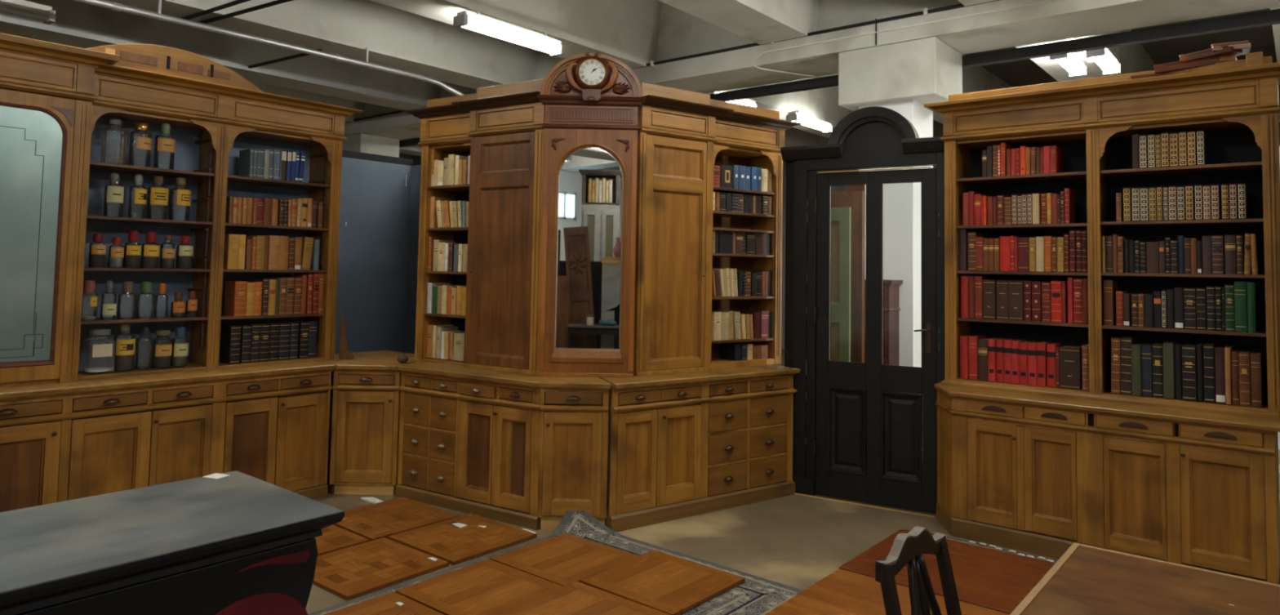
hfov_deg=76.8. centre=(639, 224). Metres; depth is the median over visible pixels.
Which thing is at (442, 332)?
book
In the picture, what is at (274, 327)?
book
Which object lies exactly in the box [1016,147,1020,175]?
book
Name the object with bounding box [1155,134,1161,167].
book
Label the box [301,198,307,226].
book
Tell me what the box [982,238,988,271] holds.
book
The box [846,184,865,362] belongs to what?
tall brown slat
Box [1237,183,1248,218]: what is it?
book
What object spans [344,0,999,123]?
cable
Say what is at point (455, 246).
book
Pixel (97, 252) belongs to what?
glass bottle
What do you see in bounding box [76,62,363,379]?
bookcase
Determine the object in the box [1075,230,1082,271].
book
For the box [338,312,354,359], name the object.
bracket
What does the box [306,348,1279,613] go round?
floor
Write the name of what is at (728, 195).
book
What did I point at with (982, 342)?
book
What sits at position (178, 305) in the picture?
glass bottle
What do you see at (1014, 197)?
book
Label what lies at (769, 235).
book
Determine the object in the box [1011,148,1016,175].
book
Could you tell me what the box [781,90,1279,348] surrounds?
wall
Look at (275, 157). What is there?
book
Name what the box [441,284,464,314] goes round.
book
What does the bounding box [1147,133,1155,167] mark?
book
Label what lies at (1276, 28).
trim
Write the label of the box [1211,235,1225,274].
book
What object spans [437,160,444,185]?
book
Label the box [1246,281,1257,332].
book
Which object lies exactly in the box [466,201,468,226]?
book
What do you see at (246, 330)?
book
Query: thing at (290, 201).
book
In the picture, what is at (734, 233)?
book
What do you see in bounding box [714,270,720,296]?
book
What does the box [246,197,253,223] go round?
book
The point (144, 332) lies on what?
glass bottle
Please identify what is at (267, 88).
ceiling beam
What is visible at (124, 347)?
label
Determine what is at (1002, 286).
book
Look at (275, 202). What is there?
book
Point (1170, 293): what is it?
book
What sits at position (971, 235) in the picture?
book
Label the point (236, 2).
rod
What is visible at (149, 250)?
label
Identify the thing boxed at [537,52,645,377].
mirror
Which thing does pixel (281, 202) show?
book
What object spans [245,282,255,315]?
book
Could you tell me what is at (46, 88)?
tall cabinet
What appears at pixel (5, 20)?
strip
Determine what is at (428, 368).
countertop
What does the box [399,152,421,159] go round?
wall
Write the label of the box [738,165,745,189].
book
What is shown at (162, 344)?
glass bottle
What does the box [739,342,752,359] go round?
book
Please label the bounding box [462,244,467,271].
book
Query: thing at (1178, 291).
book
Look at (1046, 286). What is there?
book
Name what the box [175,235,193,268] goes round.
glass bottle
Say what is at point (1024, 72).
ceiling
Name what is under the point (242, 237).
book
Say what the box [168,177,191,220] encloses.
glass bottle
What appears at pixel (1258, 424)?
countertop
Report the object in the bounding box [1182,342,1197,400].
book
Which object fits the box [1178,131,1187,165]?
book
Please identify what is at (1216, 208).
book
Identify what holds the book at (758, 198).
on the bookcase at (747, 135)
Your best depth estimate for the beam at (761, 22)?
7.04 m
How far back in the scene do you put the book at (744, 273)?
6.02 m
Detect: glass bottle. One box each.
[80,280,97,319]
[80,328,115,373]
[88,233,106,267]
[100,118,127,164]
[100,280,116,319]
[102,172,124,217]
[107,237,124,267]
[113,323,135,370]
[116,280,137,319]
[123,230,141,267]
[127,173,146,217]
[128,122,151,167]
[135,281,155,318]
[135,326,152,368]
[140,231,159,267]
[146,175,168,219]
[151,329,172,368]
[153,122,175,169]
[154,283,168,317]
[160,234,174,268]
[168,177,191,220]
[170,291,185,317]
[170,326,188,366]
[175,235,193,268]
[185,290,197,316]
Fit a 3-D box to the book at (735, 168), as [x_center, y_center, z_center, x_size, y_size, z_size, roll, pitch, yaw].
[0.669,-0.351,6.068,0.047,0.177,0.171,3,-4,-36]
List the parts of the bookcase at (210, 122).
shelf, shelf, shelf, shelf, panel, rail, panel, moulding, cornice, panel, shelf, shelf, shelf, shelf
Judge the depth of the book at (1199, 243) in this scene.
4.48 m
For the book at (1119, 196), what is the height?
0.168 m
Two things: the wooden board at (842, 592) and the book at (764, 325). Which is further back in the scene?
the book at (764, 325)
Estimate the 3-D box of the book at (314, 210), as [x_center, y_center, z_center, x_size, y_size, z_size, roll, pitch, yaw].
[-2.436,-0.073,5.942,0.186,0.191,0.038,-2,-4,39]
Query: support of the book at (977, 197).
on the bookcase at (1094, 121)
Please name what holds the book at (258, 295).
on the bookcase at (210, 122)
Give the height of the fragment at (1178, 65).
0.064 m
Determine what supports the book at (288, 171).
on the bookcase at (210, 122)
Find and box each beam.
[0,0,441,110]
[105,0,537,88]
[248,80,364,123]
[342,133,399,157]
[370,0,661,69]
[399,137,421,155]
[658,0,818,44]
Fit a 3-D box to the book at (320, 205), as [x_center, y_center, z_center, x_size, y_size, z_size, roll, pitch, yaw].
[-2.401,-0.070,5.965,0.177,0.188,0.034,-2,-4,39]
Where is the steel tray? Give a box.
[399,8,1279,147]
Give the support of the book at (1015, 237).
on the bookcase at (1094, 121)
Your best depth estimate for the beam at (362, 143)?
12.34 m
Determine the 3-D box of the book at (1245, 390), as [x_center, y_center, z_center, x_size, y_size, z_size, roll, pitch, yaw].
[3.294,0.832,4.394,0.045,0.283,0.182,-2,-4,39]
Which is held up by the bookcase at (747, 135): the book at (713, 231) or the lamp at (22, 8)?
the book at (713, 231)
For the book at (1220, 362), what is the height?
0.301 m
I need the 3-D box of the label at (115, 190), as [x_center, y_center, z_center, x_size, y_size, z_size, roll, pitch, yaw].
[-3.195,-0.185,4.927,0.027,0.098,0.090,-2,-4,39]
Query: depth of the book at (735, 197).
5.98 m
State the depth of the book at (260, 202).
5.57 m
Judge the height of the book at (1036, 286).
0.246 m
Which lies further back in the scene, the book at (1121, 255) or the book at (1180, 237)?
the book at (1121, 255)
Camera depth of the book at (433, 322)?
5.96 m
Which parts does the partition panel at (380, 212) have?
panel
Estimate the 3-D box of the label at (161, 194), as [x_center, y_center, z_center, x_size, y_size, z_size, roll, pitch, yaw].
[-3.036,-0.180,5.114,0.030,0.107,0.101,-2,-4,39]
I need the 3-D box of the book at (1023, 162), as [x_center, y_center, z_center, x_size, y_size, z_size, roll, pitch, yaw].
[2.462,-0.401,5.155,0.031,0.184,0.157,-2,-4,39]
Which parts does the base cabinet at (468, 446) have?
cup pull, cup pull, drawer, cup pull, cup pull, drawer, drawer, drawer, cup pull, cup pull, drawer, cup pull, drawer, cup pull, drawer, drawer, waist moulding, cup pull, door, drawer, door, cup pull, drawer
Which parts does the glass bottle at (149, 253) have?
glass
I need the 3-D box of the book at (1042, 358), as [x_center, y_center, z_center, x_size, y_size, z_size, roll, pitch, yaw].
[2.518,0.862,5.027,0.047,0.264,0.177,-2,-4,39]
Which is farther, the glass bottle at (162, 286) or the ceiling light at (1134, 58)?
the ceiling light at (1134, 58)
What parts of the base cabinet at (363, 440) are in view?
door, cup pull, waist moulding, drawer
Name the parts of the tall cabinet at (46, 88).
glass pane, door, moulding, cornice, frame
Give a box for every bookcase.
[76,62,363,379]
[403,93,476,365]
[710,98,802,368]
[923,56,1279,419]
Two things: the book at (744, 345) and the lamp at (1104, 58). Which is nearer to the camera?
the book at (744, 345)
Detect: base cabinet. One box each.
[0,371,332,511]
[325,371,400,494]
[395,372,540,529]
[537,388,608,529]
[604,375,796,532]
[935,390,1279,584]
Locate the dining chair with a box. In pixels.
[875,525,961,614]
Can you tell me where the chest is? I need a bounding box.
[864,279,902,441]
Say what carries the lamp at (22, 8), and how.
attached to the ceiling beam at (394, 37)
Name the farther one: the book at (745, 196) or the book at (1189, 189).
the book at (745, 196)
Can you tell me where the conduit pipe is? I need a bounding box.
[72,0,464,95]
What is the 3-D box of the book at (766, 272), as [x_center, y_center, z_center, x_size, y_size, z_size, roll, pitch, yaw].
[0.922,0.451,6.215,0.028,0.188,0.158,3,-4,-36]
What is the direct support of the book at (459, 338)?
on the bookcase at (444, 125)
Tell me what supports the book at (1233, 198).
on the bookcase at (1094, 121)
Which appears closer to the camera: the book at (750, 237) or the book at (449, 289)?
the book at (449, 289)
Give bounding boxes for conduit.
[752,0,1058,77]
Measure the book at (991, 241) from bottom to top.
0.209 m
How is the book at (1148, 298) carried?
on the bookcase at (1094, 121)
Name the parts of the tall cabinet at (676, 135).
frame, door, moulding, cornice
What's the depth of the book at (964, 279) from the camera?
5.28 m
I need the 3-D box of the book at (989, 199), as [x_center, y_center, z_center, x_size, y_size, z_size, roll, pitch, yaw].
[2.305,-0.086,5.271,0.032,0.183,0.159,-2,-4,39]
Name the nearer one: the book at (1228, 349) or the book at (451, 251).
the book at (1228, 349)
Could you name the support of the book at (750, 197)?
on the bookcase at (747, 135)
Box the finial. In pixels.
[397,353,408,362]
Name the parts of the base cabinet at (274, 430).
cup pull, door, drawer, door, drawer, cup pull, waist moulding, door, drawer, cup pull, door, drawer, cup pull, door, drawer, cup pull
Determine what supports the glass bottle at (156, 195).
on the bookcase at (210, 122)
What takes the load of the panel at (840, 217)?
on the floor
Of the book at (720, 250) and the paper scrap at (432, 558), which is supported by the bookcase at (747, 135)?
the book at (720, 250)
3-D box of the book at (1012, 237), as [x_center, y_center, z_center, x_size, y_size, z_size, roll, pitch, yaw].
[2.403,0.185,5.166,0.022,0.223,0.169,-2,-4,39]
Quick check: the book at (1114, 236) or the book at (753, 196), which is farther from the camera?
the book at (753, 196)
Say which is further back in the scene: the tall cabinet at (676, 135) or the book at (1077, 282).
the tall cabinet at (676, 135)
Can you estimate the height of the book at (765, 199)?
0.141 m
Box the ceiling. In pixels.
[964,8,1276,87]
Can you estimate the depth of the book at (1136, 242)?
4.68 m
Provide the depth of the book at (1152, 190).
4.64 m
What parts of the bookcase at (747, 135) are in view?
panel, panel, shelf, shelf, rail, shelf, shelf, shelf, shelf, moulding, cornice, panel, frame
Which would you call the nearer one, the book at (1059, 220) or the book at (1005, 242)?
the book at (1059, 220)
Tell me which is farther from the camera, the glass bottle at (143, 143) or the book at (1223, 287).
the glass bottle at (143, 143)
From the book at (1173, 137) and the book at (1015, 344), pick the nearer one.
the book at (1173, 137)
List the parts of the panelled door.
glass pane, arch moulding, door, glass pane, door handle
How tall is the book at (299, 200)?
0.203 m
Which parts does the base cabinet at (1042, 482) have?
door, cup pull, drawer, door, cup pull, drawer, waist moulding, cup pull, drawer, door, cup pull, drawer, door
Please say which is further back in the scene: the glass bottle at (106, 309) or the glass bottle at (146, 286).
the glass bottle at (146, 286)
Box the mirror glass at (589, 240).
[555,147,622,348]
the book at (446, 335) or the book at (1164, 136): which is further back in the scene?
the book at (446, 335)
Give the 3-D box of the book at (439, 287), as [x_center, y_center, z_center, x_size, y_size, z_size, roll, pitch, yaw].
[-1.428,0.551,5.973,0.044,0.204,0.164,-1,-4,32]
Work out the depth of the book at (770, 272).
6.17 m
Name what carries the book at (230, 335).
on the bookcase at (210, 122)
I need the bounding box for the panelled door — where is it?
[780,106,945,517]
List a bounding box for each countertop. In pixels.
[0,360,334,401]
[315,350,426,372]
[397,361,610,391]
[599,364,800,391]
[933,382,1279,434]
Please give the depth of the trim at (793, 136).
15.15 m
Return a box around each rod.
[182,0,249,19]
[199,0,293,23]
[240,48,322,71]
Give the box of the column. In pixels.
[838,36,962,111]
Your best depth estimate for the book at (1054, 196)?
4.96 m
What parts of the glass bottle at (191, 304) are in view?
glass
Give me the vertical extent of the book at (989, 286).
0.251 m
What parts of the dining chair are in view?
leg, crest rail, leg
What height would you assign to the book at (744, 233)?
0.163 m
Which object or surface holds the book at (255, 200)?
on the bookcase at (210, 122)
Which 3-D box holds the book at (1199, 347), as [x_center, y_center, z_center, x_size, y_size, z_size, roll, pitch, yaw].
[3.144,0.823,4.526,0.027,0.309,0.174,-2,-4,39]
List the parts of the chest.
drawer, drawer, drawer, drawer, drawer, moulding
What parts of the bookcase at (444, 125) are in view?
frame, cornice, panel, rail, shelf, moulding, shelf, shelf, shelf, panel, panel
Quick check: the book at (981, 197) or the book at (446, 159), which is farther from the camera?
the book at (446, 159)
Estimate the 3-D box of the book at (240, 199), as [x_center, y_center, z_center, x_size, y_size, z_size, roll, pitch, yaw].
[-2.773,-0.095,5.518,0.181,0.176,0.026,-2,-4,39]
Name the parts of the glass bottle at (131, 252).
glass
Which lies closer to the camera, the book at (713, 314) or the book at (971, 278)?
the book at (971, 278)
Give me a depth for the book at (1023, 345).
5.03 m
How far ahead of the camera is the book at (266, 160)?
5.61 m
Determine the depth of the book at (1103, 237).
4.79 m
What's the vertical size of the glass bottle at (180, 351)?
0.251 m
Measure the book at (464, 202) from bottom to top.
0.194 m
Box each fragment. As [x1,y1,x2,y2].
[1130,71,1168,79]
[1153,56,1221,73]
[1179,53,1237,62]
[1180,68,1189,72]
[1186,44,1242,61]
[1210,40,1250,56]
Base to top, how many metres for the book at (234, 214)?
0.174 m
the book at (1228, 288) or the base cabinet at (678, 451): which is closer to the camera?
the book at (1228, 288)
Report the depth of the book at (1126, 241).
4.71 m
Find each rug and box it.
[307,510,803,614]
[930,532,1057,562]
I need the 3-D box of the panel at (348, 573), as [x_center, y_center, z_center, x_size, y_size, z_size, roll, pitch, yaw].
[-1.441,1.801,4.267,0.600,0.020,0.600,-1,-4,38]
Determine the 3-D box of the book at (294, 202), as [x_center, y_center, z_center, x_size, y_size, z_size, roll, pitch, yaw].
[-2.534,-0.084,5.821,0.185,0.195,0.039,-2,-4,39]
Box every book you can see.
[219,324,241,364]
[222,234,239,269]
[224,280,247,315]
[225,195,232,222]
[231,197,238,222]
[231,324,251,363]
[236,197,242,223]
[238,148,253,177]
[238,234,245,269]
[240,197,247,223]
[241,323,261,362]
[244,239,252,269]
[245,236,256,269]
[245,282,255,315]
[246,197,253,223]
[246,235,265,269]
[247,280,262,315]
[251,197,257,224]
[252,148,257,177]
[253,278,269,315]
[256,149,261,177]
[256,198,264,224]
[257,235,280,269]
[257,322,271,361]
[259,149,264,177]
[262,149,269,178]
[262,197,272,225]
[262,322,279,360]
[263,235,269,269]
[264,277,279,315]
[267,279,275,315]
[268,150,274,178]
[268,276,287,314]
[271,199,278,225]
[272,150,277,179]
[275,321,290,359]
[276,150,279,179]
[277,199,284,226]
[277,276,294,314]
[279,150,282,179]
[279,235,288,269]
[280,149,287,180]
[281,321,298,359]
[283,199,288,226]
[285,150,292,181]
[287,276,302,314]
[288,199,291,226]
[288,237,295,270]
[288,320,309,358]
[290,150,296,181]
[290,199,297,226]
[290,274,306,313]
[292,198,302,226]
[293,236,313,270]
[294,151,299,182]
[294,237,302,270]
[296,273,313,313]
[297,320,317,357]
[298,151,305,182]
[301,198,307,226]
[303,272,319,313]
[306,198,312,226]
[310,239,319,270]
[311,200,317,227]
[311,272,324,313]
[316,201,323,227]
[425,321,442,356]
[426,236,447,271]
[426,282,446,312]
[426,323,446,357]
[428,283,449,312]
[429,196,450,227]
[430,160,435,186]
[431,286,437,313]
[431,324,453,358]
[432,240,454,271]
[435,160,443,186]
[435,200,444,227]
[435,325,457,358]
[436,285,442,313]
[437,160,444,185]
[437,242,460,271]
[440,200,444,227]
[440,330,462,359]
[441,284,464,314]
[443,157,448,185]
[443,200,450,227]
[444,243,448,271]
[444,330,465,359]
[446,286,457,314]
[447,154,466,185]
[448,200,453,227]
[448,243,459,271]
[449,331,465,359]
[451,287,457,314]
[453,200,458,227]
[453,244,458,271]
[453,332,465,360]
[454,155,467,184]
[456,285,466,315]
[457,159,462,184]
[457,200,462,226]
[457,244,462,271]
[461,286,466,315]
[462,159,467,184]
[462,200,468,226]
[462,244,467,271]
[466,155,470,183]
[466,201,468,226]
[711,268,724,296]
[711,270,715,296]
[711,311,721,340]
[711,313,714,340]
[712,191,715,210]
[712,230,715,253]
[712,267,730,296]
[713,164,719,186]
[713,309,733,339]
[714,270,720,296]
[715,191,719,210]
[715,230,719,253]
[718,164,733,188]
[718,230,722,253]
[720,192,725,211]
[720,311,728,339]
[720,342,741,360]
[722,231,733,253]
[722,268,727,296]
[725,192,731,211]
[728,268,734,296]
[731,164,738,188]
[731,193,738,212]
[732,342,747,359]
[733,231,735,253]
[733,231,742,253]
[733,268,737,296]
[733,311,738,339]
[737,193,743,212]
[737,271,751,296]
[737,272,742,296]
[737,311,741,338]
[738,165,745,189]
[739,311,760,337]
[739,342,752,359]
[740,313,746,338]
[742,231,746,253]
[742,272,746,296]
[742,313,750,338]
[743,194,748,213]
[745,166,750,190]
[745,231,755,254]
[746,271,764,296]
[746,309,768,337]
[747,195,752,213]
[747,313,753,338]
[749,166,757,191]
[751,271,761,296]
[751,272,756,296]
[751,342,768,359]
[752,195,755,213]
[754,270,772,296]
[755,195,761,213]
[755,232,763,254]
[756,167,761,191]
[761,168,768,191]
[761,195,768,214]
[763,232,767,254]
[764,271,768,296]
[767,170,773,192]
[767,233,772,254]
[768,196,772,214]
[768,311,772,337]
[958,228,973,270]
[960,275,968,317]
[960,334,969,378]
[962,192,968,225]
[968,191,981,225]
[968,231,984,271]
[968,275,974,318]
[968,334,985,379]
[973,194,986,225]
[974,275,989,318]
[975,236,990,271]
[977,337,988,380]
[980,195,983,225]
[982,150,986,177]
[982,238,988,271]
[982,279,996,319]
[983,195,988,225]
[986,146,992,177]
[986,196,992,225]
[987,337,999,381]
[988,238,994,271]
[992,145,997,176]
[992,196,997,224]
[994,238,999,271]
[995,337,1010,382]
[996,195,1007,224]
[996,280,1008,319]
[997,145,1000,176]
[1000,142,1012,176]
[1000,236,1010,271]
[1004,196,1012,224]
[1004,338,1017,382]
[1006,148,1011,175]
[1008,280,1023,320]
[1010,235,1021,271]
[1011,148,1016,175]
[1011,194,1017,224]
[1011,338,1026,383]
[1014,236,1019,271]
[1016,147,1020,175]
[1017,195,1022,224]
[1017,237,1029,271]
[1018,340,1034,384]
[1020,146,1026,174]
[1021,194,1027,224]
[1023,280,1037,320]
[1025,146,1031,174]
[1026,193,1032,224]
[1027,340,1039,385]
[1028,237,1038,271]
[1031,146,1035,174]
[1031,193,1041,223]
[1031,281,1041,321]
[1035,146,1039,173]
[1035,236,1044,271]
[1036,341,1052,386]
[1040,146,1044,173]
[1040,193,1046,223]
[1041,281,1051,321]
[1043,146,1050,173]
[1044,235,1053,271]
[1046,192,1052,223]
[1046,342,1061,386]
[1049,145,1062,173]
[1050,280,1067,322]
[1051,193,1060,223]
[1051,236,1057,271]
[1055,345,1062,387]
[1057,195,1061,223]
[1057,236,1064,271]
[1059,344,1082,389]
[1060,191,1064,223]
[1061,281,1067,322]
[1063,234,1070,271]
[1064,187,1075,223]
[1067,277,1077,323]
[1069,230,1075,271]
[1072,278,1082,323]
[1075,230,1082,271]
[1081,230,1088,272]
[1081,278,1088,324]
[1081,343,1088,390]
[1102,235,1105,272]
[1103,280,1118,325]
[1105,235,1113,272]
[1111,336,1120,393]
[1112,234,1121,272]
[1115,192,1123,221]
[1115,290,1127,325]
[1117,235,1127,272]
[1120,335,1136,394]
[1123,187,1132,221]
[1123,293,1133,326]
[1124,239,1128,272]
[1128,240,1134,272]
[1131,187,1140,221]
[1131,293,1137,326]
[1131,342,1144,395]
[1132,134,1139,168]
[1133,240,1142,272]
[1137,293,1148,326]
[1138,134,1147,168]
[1139,187,1149,221]
[1139,241,1149,273]
[1141,342,1152,396]
[1144,293,1154,327]
[1146,241,1159,273]
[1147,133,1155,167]
[1148,186,1156,220]
[1151,342,1164,397]
[1153,290,1161,328]
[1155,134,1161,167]
[1156,186,1163,220]
[1158,240,1165,273]
[1160,132,1169,167]
[1161,289,1166,328]
[1162,186,1168,220]
[1162,341,1176,399]
[1164,236,1173,273]
[1165,288,1174,328]
[1168,132,1178,166]
[1168,186,1177,220]
[1170,240,1178,273]
[1173,287,1184,328]
[1173,342,1183,399]
[1177,186,1186,220]
[1177,235,1186,273]
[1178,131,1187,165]
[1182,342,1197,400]
[1183,237,1191,273]
[1183,287,1196,329]
[1185,185,1195,219]
[1186,131,1197,165]
[1190,238,1199,273]
[1194,184,1203,219]
[1195,287,1207,329]
[1195,342,1204,401]
[1196,130,1207,164]
[1196,240,1204,274]
[1202,185,1211,219]
[1202,235,1212,274]
[1203,342,1216,402]
[1206,285,1215,330]
[1210,184,1222,219]
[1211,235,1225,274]
[1214,285,1223,330]
[1214,345,1226,404]
[1221,183,1229,218]
[1222,286,1226,331]
[1224,235,1237,274]
[1224,284,1235,331]
[1224,345,1232,404]
[1229,183,1238,218]
[1231,349,1239,404]
[1234,281,1248,332]
[1235,235,1244,274]
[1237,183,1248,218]
[1238,350,1251,406]
[1244,233,1252,274]
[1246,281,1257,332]
[1249,351,1262,407]
[1250,233,1258,274]
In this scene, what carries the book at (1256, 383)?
on the bookcase at (1094, 121)
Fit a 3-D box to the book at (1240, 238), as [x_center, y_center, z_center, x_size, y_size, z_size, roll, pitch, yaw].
[3.293,0.165,4.429,0.027,0.213,0.162,-2,-4,39]
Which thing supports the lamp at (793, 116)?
attached to the wall at (938, 127)
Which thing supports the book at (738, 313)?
on the bookcase at (747, 135)
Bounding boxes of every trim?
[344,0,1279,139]
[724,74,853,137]
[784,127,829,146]
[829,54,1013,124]
[957,0,1001,7]
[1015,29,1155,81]
[1270,6,1279,62]
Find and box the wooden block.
[1244,51,1264,66]
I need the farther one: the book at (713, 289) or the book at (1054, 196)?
the book at (713, 289)
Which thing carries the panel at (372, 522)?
on the floor
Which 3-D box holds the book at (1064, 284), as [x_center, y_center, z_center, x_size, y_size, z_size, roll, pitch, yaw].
[2.628,0.474,4.974,0.020,0.249,0.180,-2,-4,39]
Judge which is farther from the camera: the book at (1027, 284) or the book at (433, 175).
the book at (433, 175)
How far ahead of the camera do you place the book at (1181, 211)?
4.56 m
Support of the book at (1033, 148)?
on the bookcase at (1094, 121)
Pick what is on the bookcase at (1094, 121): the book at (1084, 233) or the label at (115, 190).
the book at (1084, 233)
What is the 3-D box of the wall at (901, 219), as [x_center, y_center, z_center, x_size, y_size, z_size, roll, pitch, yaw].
[2.260,0.489,7.135,0.490,3.090,0.480,-2,-4,39]
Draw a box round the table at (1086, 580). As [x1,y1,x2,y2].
[1009,542,1279,614]
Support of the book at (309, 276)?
on the bookcase at (210, 122)
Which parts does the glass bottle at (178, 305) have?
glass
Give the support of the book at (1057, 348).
on the bookcase at (1094, 121)
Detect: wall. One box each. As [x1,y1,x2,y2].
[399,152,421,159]
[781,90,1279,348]
[857,98,933,367]
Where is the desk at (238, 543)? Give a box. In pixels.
[0,470,344,614]
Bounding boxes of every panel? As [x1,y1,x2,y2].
[312,537,448,600]
[313,524,369,555]
[323,591,444,614]
[333,496,458,541]
[334,156,421,353]
[387,512,537,564]
[395,558,564,614]
[489,532,639,586]
[496,581,670,614]
[580,549,745,614]
[830,207,850,386]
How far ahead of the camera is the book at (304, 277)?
5.81 m
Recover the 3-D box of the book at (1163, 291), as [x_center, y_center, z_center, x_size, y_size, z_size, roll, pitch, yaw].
[3.022,0.481,4.644,0.020,0.216,0.176,-2,-4,39]
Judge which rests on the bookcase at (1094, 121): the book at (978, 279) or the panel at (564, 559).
the book at (978, 279)
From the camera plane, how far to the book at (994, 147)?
5.21 m
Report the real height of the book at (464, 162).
0.182 m
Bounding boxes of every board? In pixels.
[342,149,421,165]
[764,568,1009,614]
[830,191,864,362]
[838,528,1055,613]
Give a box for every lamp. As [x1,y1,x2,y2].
[0,0,55,24]
[453,10,564,56]
[704,90,757,106]
[783,110,833,133]
[1049,53,1086,76]
[1085,48,1120,75]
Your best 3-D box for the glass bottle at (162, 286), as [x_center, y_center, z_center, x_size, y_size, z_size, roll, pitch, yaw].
[-3.047,0.481,5.146,0.072,0.218,0.072,-2,-4,39]
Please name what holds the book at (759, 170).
on the bookcase at (747, 135)
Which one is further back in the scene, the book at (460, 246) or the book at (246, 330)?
the book at (460, 246)
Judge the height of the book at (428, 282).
0.223 m
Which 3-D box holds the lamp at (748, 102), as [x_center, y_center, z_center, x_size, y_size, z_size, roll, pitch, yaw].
[1.084,-1.525,9.749,0.185,0.168,0.990,-2,-4,39]
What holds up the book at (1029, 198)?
on the bookcase at (1094, 121)
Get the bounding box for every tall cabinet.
[0,32,120,386]
[451,78,545,375]
[633,81,734,376]
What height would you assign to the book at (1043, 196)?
0.188 m
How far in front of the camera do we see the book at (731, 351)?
5.99 m
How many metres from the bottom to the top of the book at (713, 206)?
0.138 m
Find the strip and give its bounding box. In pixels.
[0,14,426,106]
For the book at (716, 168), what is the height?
0.159 m
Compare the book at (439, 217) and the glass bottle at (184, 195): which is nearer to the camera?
the glass bottle at (184, 195)
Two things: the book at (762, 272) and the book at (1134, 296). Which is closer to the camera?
the book at (1134, 296)
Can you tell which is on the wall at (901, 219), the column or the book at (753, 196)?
the column
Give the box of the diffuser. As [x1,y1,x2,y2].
[791,115,831,131]
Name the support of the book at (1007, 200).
on the bookcase at (1094, 121)
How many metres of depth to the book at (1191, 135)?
4.54 m
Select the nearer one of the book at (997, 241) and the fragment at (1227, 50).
the fragment at (1227, 50)
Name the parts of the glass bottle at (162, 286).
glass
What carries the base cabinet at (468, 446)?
on the floor
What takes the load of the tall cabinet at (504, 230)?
on the countertop at (428, 368)
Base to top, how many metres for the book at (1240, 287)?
0.271 m
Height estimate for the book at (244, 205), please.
0.178 m
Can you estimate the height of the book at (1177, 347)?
0.302 m
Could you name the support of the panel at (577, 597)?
on the rug at (757, 595)
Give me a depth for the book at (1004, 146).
5.17 m
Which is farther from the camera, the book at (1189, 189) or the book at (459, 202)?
the book at (459, 202)
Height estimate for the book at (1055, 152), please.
0.173 m
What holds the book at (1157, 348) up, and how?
on the bookcase at (1094, 121)
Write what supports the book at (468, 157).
on the bookcase at (444, 125)
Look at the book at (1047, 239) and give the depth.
4.98 m
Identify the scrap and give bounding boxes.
[360,496,383,503]
[395,601,404,605]
[427,556,437,560]
[452,522,467,528]
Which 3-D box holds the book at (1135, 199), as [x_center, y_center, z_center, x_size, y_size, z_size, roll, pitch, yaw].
[2.930,-0.115,4.754,0.039,0.195,0.170,-2,-4,39]
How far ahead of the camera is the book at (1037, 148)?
5.04 m
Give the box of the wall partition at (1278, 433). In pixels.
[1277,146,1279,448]
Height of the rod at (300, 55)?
0.029 m
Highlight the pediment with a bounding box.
[85,43,262,92]
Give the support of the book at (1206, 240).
on the bookcase at (1094, 121)
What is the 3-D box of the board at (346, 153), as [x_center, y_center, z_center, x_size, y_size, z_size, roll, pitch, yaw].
[-1.957,-0.563,6.420,1.550,0.160,1.450,-2,-4,39]
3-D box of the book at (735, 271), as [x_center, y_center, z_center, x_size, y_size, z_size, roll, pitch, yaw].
[0.658,0.429,6.040,0.055,0.204,0.177,3,-4,-36]
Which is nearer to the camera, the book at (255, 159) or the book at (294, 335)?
the book at (255, 159)
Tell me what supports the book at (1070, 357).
on the bookcase at (1094, 121)
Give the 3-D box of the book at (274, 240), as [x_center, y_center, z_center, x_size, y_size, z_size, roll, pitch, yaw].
[-2.621,0.196,5.701,0.183,0.240,0.076,-2,-4,39]
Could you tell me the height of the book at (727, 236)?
0.164 m
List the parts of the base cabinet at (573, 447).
door, drawer, cup pull, waist moulding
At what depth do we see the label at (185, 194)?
5.21 m
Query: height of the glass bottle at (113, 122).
0.282 m
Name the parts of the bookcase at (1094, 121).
shelf, shelf, shelf, shelf, cornice, panel, moulding, moulding, rail, panel, panel, shelf, shelf, shelf, shelf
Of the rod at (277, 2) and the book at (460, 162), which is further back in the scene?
the rod at (277, 2)
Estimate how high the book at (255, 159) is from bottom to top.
0.198 m
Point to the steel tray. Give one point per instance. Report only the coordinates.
(1270, 17)
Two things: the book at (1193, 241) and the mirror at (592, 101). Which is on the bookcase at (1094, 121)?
the book at (1193, 241)
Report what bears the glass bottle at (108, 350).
on the bookcase at (210, 122)
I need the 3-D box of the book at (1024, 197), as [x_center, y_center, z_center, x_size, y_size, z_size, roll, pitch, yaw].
[2.465,-0.094,5.140,0.030,0.189,0.166,-2,-4,39]
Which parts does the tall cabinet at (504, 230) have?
cornice, door, moulding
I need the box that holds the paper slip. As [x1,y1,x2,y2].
[202,472,229,479]
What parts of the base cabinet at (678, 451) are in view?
door, drawer, cup pull, door, drawer, cup pull, waist moulding, drawer, drawer, drawer, drawer, cup pull, cup pull, cup pull, cup pull, drawer, drawer, drawer, drawer, cup pull, cup pull, cup pull, cup pull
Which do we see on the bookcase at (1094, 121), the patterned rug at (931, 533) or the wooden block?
the wooden block

